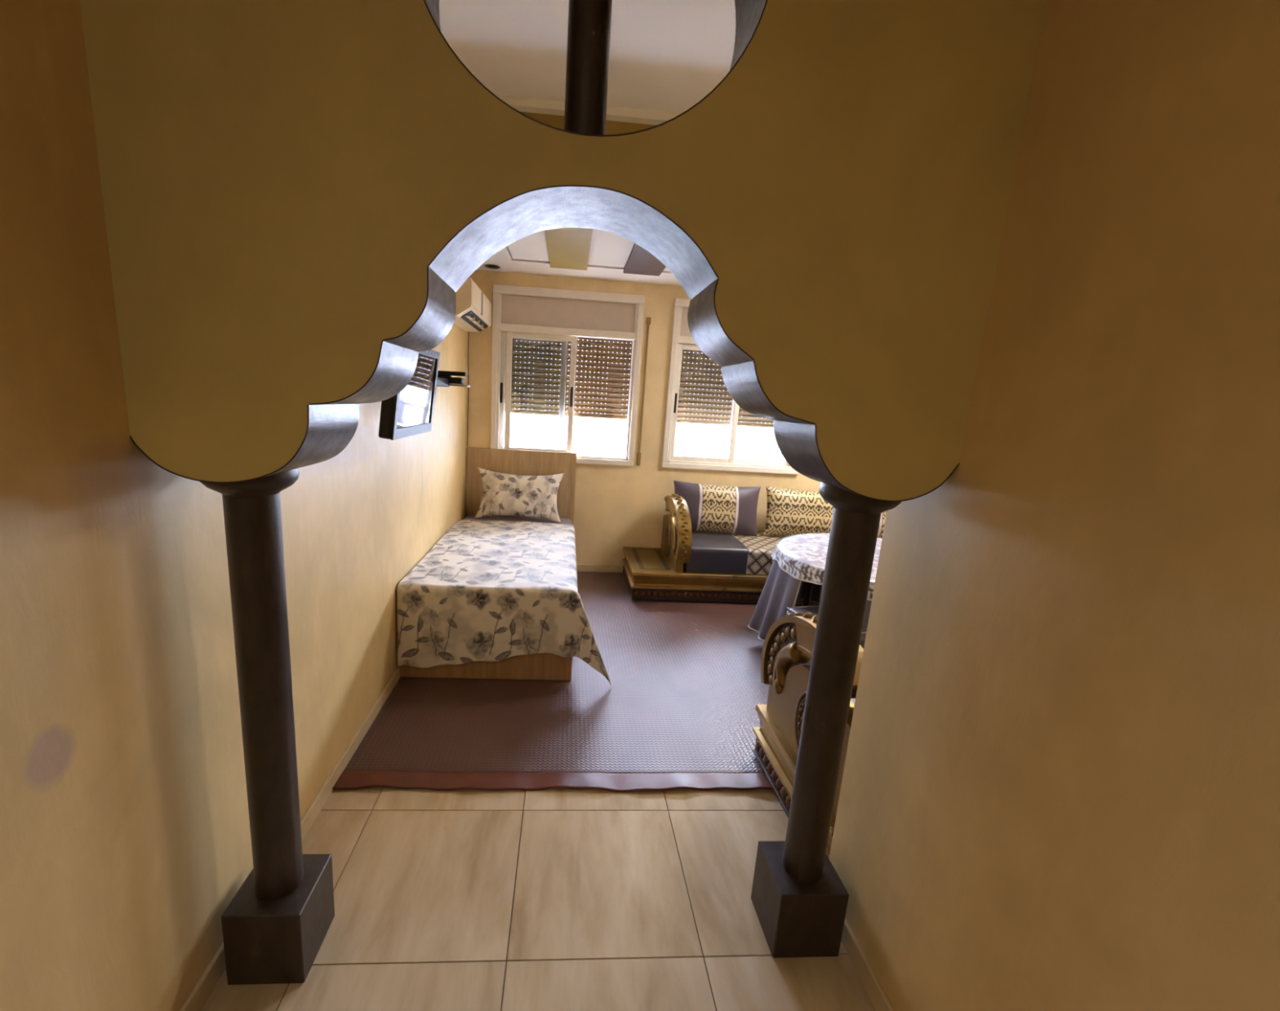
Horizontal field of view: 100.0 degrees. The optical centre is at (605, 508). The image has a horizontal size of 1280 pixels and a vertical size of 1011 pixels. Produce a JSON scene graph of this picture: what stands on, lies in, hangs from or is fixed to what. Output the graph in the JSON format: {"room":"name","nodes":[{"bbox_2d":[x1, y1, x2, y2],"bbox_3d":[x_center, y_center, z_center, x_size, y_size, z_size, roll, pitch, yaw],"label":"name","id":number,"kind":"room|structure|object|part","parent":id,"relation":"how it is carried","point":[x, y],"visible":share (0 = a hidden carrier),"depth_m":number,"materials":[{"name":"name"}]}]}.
{"room":"traditional dwelling","nodes":[
{"label":"traditional dwelling","id":0,"kind":"room"},
{"bbox_2d":[0,0,467,1010],"bbox_3d":[-1.057,-0.072,1.059,0.120,3.100,8.240,3,11,-4],"label":"wall","id":1,"kind":"structure","parent":0,"point":[126,842],"depth_m":1.10,"materials":[{"name":"paint"}]},
{"bbox_2d":[179,666,399,1010],"bbox_3d":[-1.067,1.335,1.235,0.012,0.075,8.020,3,11,-4],"label":"baseboard","id":2,"kind":"structure","parent":1,"relation":"attached to","point":[199,995],"depth_m":2.07,"materials":[{"name":"beige tile"}]},
{"bbox_2d":[378,349,470,439],"bbox_3d":[-0.870,-0.514,2.323,0.409,0.353,0.937,3,11,-4],"label":"television","id":3,"kind":"object","parent":1,"relation":"attached to","point":[410,412],"visible":0.67,"depth_m":2.15,"materials":[{"name":"black plastic"}]},
{"bbox_3d":[-0.774,-0.472,2.137,0.046,0.350,0.544,9,11,-6],"label":"casing","id":4,"kind":"part","parent":3,"relation":"part of","materials":[{"name":"black plastic"}]},
{"bbox_3d":[-0.882,-0.593,2.427,0.394,0.200,0.700,3,11,-4],"label":"mount arm","id":5,"kind":"part","parent":3,"relation":"part of","materials":[{"name":"black plastic"}]},
{"bbox_3d":[-0.737,-0.622,2.707,0.095,0.009,0.080,3,11,-4],"label":"arm plate","id":6,"kind":"part","parent":3,"relation":"part of","materials":[{"name":"metal"}]},
{"bbox_2d":[453,276,491,332],"bbox_3d":[-1.061,-1.565,4.159,0.218,0.272,0.980,3,11,-4],"label":"air conditioner","id":7,"kind":"object","parent":1,"relation":"attached to","point":[473,307],"visible":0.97,"depth_m":3.92,"materials":[{"name":"white plastic"}]},
{"bbox_2d":[460,311,488,332],"bbox_3d":[-1.013,-1.459,4.199,0.075,0.055,0.830,3,11,-4],"label":"vent","id":8,"kind":"object","parent":7,"relation":"attached to","point":[475,320],"depth_m":4.13,"materials":[{"name":"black plastic"}]},
{"bbox_3d":[-0.936,-1.530,3.893,0.007,0.160,0.410,3,11,-4],"label":"panel","id":9,"kind":"part","parent":7,"relation":"part of","materials":[{"name":"white plastic"}]},
{"bbox_3d":[-0.971,-1.633,4.397,0.007,0.160,0.480,3,11,-4],"label":"panel","id":10,"kind":"part","parent":7,"relation":"part of","materials":[{"name":"white plastic"}]},
{"bbox_2d":[494,93,680,125],"bbox_3d":[1.381,-1.699,2.493,4.814,0.035,0.050,3,11,-4],"label":"crown molding","id":11,"kind":"structure","parent":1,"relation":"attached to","point":[526,104],"depth_m":2.37,"materials":[{"name":"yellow paint"}]},
{"bbox_2d":[200,786,875,1010],"bbox_3d":[1.320,1.527,1.437,4.814,0.100,8.020,3,11,-4],"label":"floor","id":12,"kind":"structure","parent":0,"point":[552,900],"depth_m":1.76,"materials":[{"name":"tile"}]},
{"bbox_2d":[200,468,334,985],"bbox_3d":[-0.912,0.601,1.455,0.210,1.444,0.210,3,11,-4],"label":"column","id":13,"kind":"structure","parent":12,"relation":"on","point":[275,927],"depth_m":1.43,"materials":[{"name":"paint"}]},
{"bbox_2d":[332,571,810,792],"bbox_3d":[0.814,0.950,3.837,4.102,0.023,2.991,3,11,-4],"label":"woven mat","id":14,"kind":"object","parent":12,"relation":"on","point":[677,711],"visible":0.54,"depth_m":2.81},
{"bbox_2d":[399,447,577,680],"bbox_3d":[-0.732,0.229,4.051,1.004,1.147,2.085,3,11,-4],"label":"bed","id":15,"kind":"object","parent":14,"relation":"on","point":[544,666],"visible":0.24,"depth_m":4.92,"materials":[{"name":"brown wood"}]},
{"bbox_2d":[396,520,611,685],"bbox_3d":[-0.617,0.558,3.901,1.230,0.568,1.758,3,11,-4],"label":"bedspread","id":16,"kind":"object","parent":15,"relation":"on","point":[486,591],"visible":1,"depth_m":3.08,"materials":[{"name":"fabric"}]},
{"bbox_3d":[-0.743,0.370,4.066,0.987,0.205,2.038,3,11,-4],"label":"mattress","id":17,"kind":"part","parent":15,"relation":"part of","materials":[{"name":"white fabric"}]},
{"bbox_2d":[474,467,564,523],"bbox_3d":[-0.771,-0.118,4.829,0.781,0.461,0.223,3,11,-2],"label":"pillow","id":18,"kind":"object","parent":15,"relation":"on","point":[503,494],"visible":1,"depth_m":4.76,"materials":[{"name":"fabric"}]},
{"bbox_3d":[-0.800,0.023,5.053,1.004,1.147,0.035,3,11,-4],"label":"headboard","id":19,"kind":"part","parent":15,"relation":"part of","materials":[{"name":"brown wood"}]},
{"bbox_2d":[622,493,819,605],"bbox_3d":[1.684,0.355,4.885,2.960,0.852,0.839,3,11,-4],"label":"sofa","id":20,"kind":"object","parent":14,"relation":"on","point":[689,566],"visible":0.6,"depth_m":4.55,"materials":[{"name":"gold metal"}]},
{"bbox_3d":[0.594,-0.021,4.837,0.022,0.133,0.480,3,11,-4],"label":"hoop panel","id":21,"kind":"part","parent":20,"relation":"part of","materials":[{"name":"gold metal"}]},
{"bbox_3d":[0.608,0.275,4.843,0.065,0.385,0.735,3,11,-4],"label":"arm panel","id":22,"kind":"part","parent":20,"relation":"part of","materials":[{"name":"gold metal"}]},
{"bbox_3d":[1.670,0.589,4.968,2.954,0.085,0.769,3,11,-4],"label":"cove moulding","id":23,"kind":"part","parent":20,"relation":"part of","materials":[{"name":"brown wood"}]},
{"bbox_2d":[673,480,760,536],"bbox_3d":[1.025,0.001,4.982,0.836,0.481,0.244,3,11,-2],"label":"cushion","id":24,"kind":"object","parent":20,"relation":"on","point":[712,508],"visible":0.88,"depth_m":4.90,"materials":[{"name":"fabric"}]},
{"bbox_3d":[0.919,0.362,4.869,0.522,0.229,0.731,3,11,-4],"label":"seat","id":25,"kind":"part","parent":20,"relation":"part of","materials":[{"name":"purple leather"}]},
{"bbox_3d":[1.662,0.754,5.003,2.950,0.022,0.765,3,11,-4],"label":"moulding","id":26,"kind":"part","parent":20,"relation":"part of","materials":[{"name":"brown wood"}]},
{"bbox_3d":[1.908,0.411,4.952,2.498,0.218,0.720,3,11,-4],"label":"seat mattress","id":27,"kind":"part","parent":20,"relation":"part of","materials":[{"name":"beige fabric"}]},
{"bbox_2d":[763,486,833,535],"bbox_3d":[1.886,0.044,5.050,0.802,0.464,0.243,3,11,-2],"label":"cushion","id":28,"kind":"object","parent":20,"relation":"on","point":[788,512],"visible":0.77,"depth_m":4.96,"materials":[{"name":"beige fabric"}]},
{"bbox_2d":[877,511,886,538],"bbox_3d":[2.732,0.082,5.115,0.804,0.451,0.243,3,11,-2],"label":"cushion","id":29,"kind":"object","parent":20,"relation":"on","point":[882,518],"visible":0.03,"depth_m":5.01,"materials":[{"name":"beige fabric"}]},
{"bbox_2d":[752,612,863,858],"bbox_3d":[1.935,0.894,2.285,2.372,0.852,0.829,3,11,-4],"label":"sofa","id":30,"kind":"object","parent":14,"relation":"on","point":[788,642],"visible":0.22,"depth_m":2.29,"materials":[{"name":"brown wood"}]},
{"bbox_3d":[1.903,1.307,2.330,2.333,0.022,0.755,3,11,-4],"label":"moulding","id":31,"kind":"part","parent":30,"relation":"part of","materials":[{"name":"brown wood"}]},
{"bbox_3d":[1.911,1.141,2.299,2.337,0.085,0.759,3,11,-4],"label":"cove moulding","id":32,"kind":"part","parent":30,"relation":"part of","materials":[{"name":"brown wood"}]},
{"bbox_3d":[0.829,0.831,2.148,0.065,0.385,0.725,3,11,-4],"label":"arm panel","id":33,"kind":"part","parent":30,"relation":"part of","materials":[{"name":"brown wood"}]},
{"bbox_3d":[0.823,0.558,2.031,0.022,0.133,0.480,3,11,-4],"label":"hoop panel","id":34,"kind":"part","parent":30,"relation":"part of","materials":[{"name":"gold metal"}]},
{"bbox_3d":[1.133,0.913,2.199,0.512,0.229,0.721,3,11,-4],"label":"seat","id":35,"kind":"part","parent":30,"relation":"part of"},
{"bbox_2d":[803,582,813,606],"bbox_3d":[1.821,0.680,3.702,1.270,0.701,1.270,3,11,-4],"label":"round table","id":36,"kind":"object","parent":14,"relation":"on","point":[808,587],"visible":0.05,"depth_m":4.04,"materials":[{"name":"brown wood"}]},
{"bbox_2d":[747,533,881,641],"bbox_3d":[1.803,0.623,3.681,1.501,0.611,1.438,3,11,-4],"label":"tablecloth","id":37,"kind":"object","parent":36,"relation":"on","point":[799,559],"visible":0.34,"depth_m":3.61,"materials":[{"name":"grey fabric"}]},
{"bbox_3d":[1.142,0.596,3.635,0.170,0.595,0.510,3,11,-4],"label":"skirt panel","id":38,"kind":"part","parent":37,"relation":"part of","materials":[{"name":"fabric"}]},
{"bbox_3d":[1.588,0.487,4.258,0.756,0.574,0.174,-1,12,-22],"label":"skirt panel","id":39,"kind":"part","parent":37,"relation":"part of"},
{"bbox_3d":[1.559,0.719,3.099,0.494,0.575,0.109,8,12,23],"label":"skirt panel","id":40,"kind":"part","parent":37,"relation":"part of","materials":[{"name":"grey fabric"}]},
{"bbox_2d":[786,605,866,665],"bbox_3d":[1.375,0.872,3.271,0.435,0.435,0.435,0,12,-16],"label":"pouf","id":41,"kind":"object","parent":14,"relation":"on","point":[814,610],"visible":0.05,"depth_m":3.31,"materials":[{"name":"fabric"}]},
{"bbox_2d":[788,606,866,635],"bbox_3d":[1.386,0.684,3.233,0.400,0.050,0.400,0,12,-16],"label":"cushion","id":42,"kind":"object","parent":41,"relation":"on","point":[814,611],"depth_m":3.32,"materials":[{"name":"grey fabric"}]},
{"bbox_2d":[751,482,901,958],"bbox_3d":[0.655,0.653,1.611,0.212,1.464,0.210,3,11,-4],"label":"column","id":43,"kind":"structure","parent":12,"relation":"on","point":[799,900],"depth_m":1.59,"materials":[{"name":"paint"}]},
{"bbox_2d":[80,0,1047,502],"bbox_3d":[-0.037,-0.821,1.208,1.873,1.574,0.300,3,11,-4],"label":"wall","id":44,"kind":"structure","parent":0,"point":[300,197],"depth_m":1.12,"materials":[{"name":"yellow paint"}]},
{"bbox_2d":[564,0,612,134],"bbox_3d":[-0.031,-1.133,1.162,0.108,0.713,0.108,3,11,-4],"label":"column","id":45,"kind":"structure","parent":44,"relation":"attached to","point":[589,21],"depth_m":1.16,"materials":[{"name":"paint"}]},
{"bbox_2d":[475,227,680,285],"bbox_3d":[1.292,-1.801,3.704,4.814,0.183,2.250,3,11,-4],"label":"ceiling","id":46,"kind":"structure","parent":0,"point":[570,252],"depth_m":4.04,"materials":[{"name":"white paint"}]},
{"bbox_2d":[484,264,499,269],"bbox_3d":[-0.942,-2.013,4.464,0.124,0.006,0.124,3,11,-4],"label":"recessed light","id":47,"kind":"object","parent":46,"relation":"in","point":[491,266],"visible":1,"depth_m":4.46,"materials":[{"name":"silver metal"}]},
{"bbox_3d":[-0.532,-1.814,3.471,0.291,0.020,1.565,3,11,-4],"label":"panel","id":48,"kind":"part","parent":46,"relation":"part of","materials":[{"name":"white paint"}]},
{"bbox_3d":[-0.241,-1.779,3.516,0.295,0.033,1.620,3,11,-4],"label":"panel","id":49,"kind":"part","parent":46,"relation":"part of","materials":[{"name":"yellow paint"}]},
{"bbox_3d":[0.055,-1.788,3.517,0.291,0.020,1.565,3,11,-4],"label":"panel","id":50,"kind":"part","parent":46,"relation":"part of","materials":[{"name":"white paint"}]},
{"bbox_3d":[0.346,-1.753,3.562,0.295,0.033,1.620,3,11,-4],"label":"panel","id":51,"kind":"part","parent":46,"relation":"part of","materials":[{"name":"paint"}]},
{"bbox_2d":[439,0,735,113],"bbox_3d":[1.424,-1.636,1.900,4.814,0.080,1.280,3,11,-4],"label":"ceiling","id":52,"kind":"structure","parent":0,"point":[666,55],"depth_m":1.97,"materials":[{"name":"white paint"}]},
{"bbox_2d":[520,111,656,134],"bbox_3d":[1.373,-1.629,2.562,4.814,0.260,0.060,3,11,-4],"label":"wall","id":53,"kind":"structure","parent":52,"relation":"attached to","point":[612,127],"depth_m":2.42,"materials":[{"name":"yellow paint"}]},
{"bbox_2d":[466,270,820,573],"bbox_3d":[1.133,-0.769,5.168,4.814,3.100,0.220,3,11,-4],"label":"wall","id":54,"kind":"structure","parent":0,"point":[616,507],"depth_m":5.07,"materials":[{"name":"paint"}]},
{"bbox_2d":[466,332,469,446],"bbox_3d":[-1.229,-1.059,4.802,0.016,1.005,0.013,3,11,-4],"label":"cable","id":55,"kind":"object","parent":54,"relation":"attached to","point":[468,332],"visible":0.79,"depth_m":4.80,"materials":[{"name":"plastic"}]},
{"bbox_2d":[489,284,650,466],"bbox_3d":[-0.333,-1.198,4.988,1.400,1.520,0.285,3,11,-4],"label":"window","id":56,"kind":"structure","parent":54,"relation":"in","point":[537,317],"depth_m":4.92,"materials":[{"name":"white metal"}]},
{"bbox_3d":[-0.951,-1.060,4.902,0.022,0.180,0.020,3,11,-4],"label":"handle","id":57,"kind":"part","parent":56,"relation":"part of","materials":[{"name":"black plastic"}]},
{"bbox_3d":[-0.674,-1.049,4.946,0.603,1.075,0.030,3,11,-4],"label":"sash","id":58,"kind":"part","parent":56,"relation":"part of","materials":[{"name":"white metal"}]},
{"bbox_3d":[-0.598,-1.038,4.910,0.626,1.075,0.030,3,11,-4],"label":"sash","id":59,"kind":"part","parent":56,"relation":"part of","materials":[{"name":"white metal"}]},
{"bbox_3d":[-0.329,-1.734,4.779,1.190,0.248,0.018,3,11,-4],"label":"roller box panel","id":60,"kind":"part","parent":56,"relation":"part of","materials":[{"name":"beige plastic"}]},
{"bbox_3d":[-0.310,-1.023,4.909,0.022,0.180,0.020,3,11,-4],"label":"handle","id":61,"kind":"part","parent":56,"relation":"part of","materials":[{"name":"black plastic"}]},
{"bbox_2d":[576,564,621,573],"bbox_3d":[-0.088,0.586,5.245,0.485,0.075,0.012,3,11,-4],"label":"baseboard","id":62,"kind":"structure","parent":54,"relation":"attached to","point":[580,567],"depth_m":5.24,"materials":[{"name":"beige tile"}]},
{"bbox_2d":[661,297,798,475],"bbox_3d":[1.230,-1.129,5.109,1.331,1.520,0.285,3,11,-4],"label":"window","id":63,"kind":"structure","parent":54,"relation":"in","point":[682,341],"depth_m":5.10,"materials":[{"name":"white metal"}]},
{"bbox_3d":[0.649,-0.980,4.984,0.022,0.180,0.020,3,11,-4],"label":"handle","id":64,"kind":"part","parent":63,"relation":"part of","materials":[{"name":"black plastic"}]},
{"bbox_3d":[1.270,-1.663,4.903,1.191,0.248,0.018,3,11,-4],"label":"roller box panel","id":65,"kind":"part","parent":63,"relation":"part of","materials":[{"name":"beige plastic"}]},
{"bbox_3d":[0.941,-0.969,5.029,0.634,1.075,0.030,3,11,-4],"label":"sash","id":66,"kind":"part","parent":63,"relation":"part of","materials":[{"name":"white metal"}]},
{"bbox_3d":[1.514,-0.952,5.116,0.624,1.075,0.030,3,11,-4],"label":"sash","id":67,"kind":"part","parent":63,"relation":"part of","materials":[{"name":"white metal"}]},
{"bbox_2d":[829,0,1279,1010],"bbox_3d":[1.059,0.392,-0.615,0.140,3.100,4.500,3,11,-4],"label":"wall","id":68,"kind":"structure","parent":0,"point":[1060,791],"depth_m":0.96,"materials":[{"name":"paint"}]},
{"bbox_2d":[840,918,894,1010],"bbox_3d":[0.920,1.770,-0.335,0.052,0.075,4.512,3,11,-4],"label":"baseboard","id":69,"kind":"structure","parent":68,"relation":"attached to","point":[878,998],"depth_m":1.58,"materials":[{"name":"beige tile"}]},
{"label":"outside","id":70,"kind":"structure","parent":0,"visible":0},
{"bbox_3d":[-1.674,3.919,19.364,50.000,0.200,23.500,3,11,-4],"label":"street","id":71,"kind":"object","parent":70,"visible":0},
{"bbox_2d":[503,363,784,461],"bbox_3d":[-0.209,0.290,15.495,34.000,8.600,1.800,3,11,-4],"label":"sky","id":72,"kind":"structure","parent":71,"relation":"on","point":[611,446],"depth_m":14.60,"materials":[{"name":"grey paint"}]},
{"bbox_3d":[-1.783,-2.394,14.273,0.260,3.050,0.200,3,11,-4],"label":"post","id":73,"kind":"part","parent":72,"relation":"part of","materials":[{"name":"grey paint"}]},
{"bbox_3d":[0.209,-2.306,14.428,0.260,3.050,0.200,3,11,-4],"label":"post","id":74,"kind":"part","parent":72,"relation":"part of","materials":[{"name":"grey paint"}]},
{"bbox_3d":[1.791,-1.207,14.506,10.300,0.915,0.070,3,11,-4],"label":"handrail","id":75,"kind":"part","parent":72,"relation":"part of","materials":[{"name":"white"}]},
{"bbox_3d":[1.932,-2.229,14.561,0.260,3.050,0.200,3,11,-4],"label":"post","id":76,"kind":"part","parent":72,"relation":"part of","materials":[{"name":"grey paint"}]},
{"bbox_3d":[3.925,-2.141,14.716,0.260,3.050,0.200,3,11,-4],"label":"post","id":77,"kind":"part","parent":72,"relation":"part of","materials":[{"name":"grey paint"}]}
]}

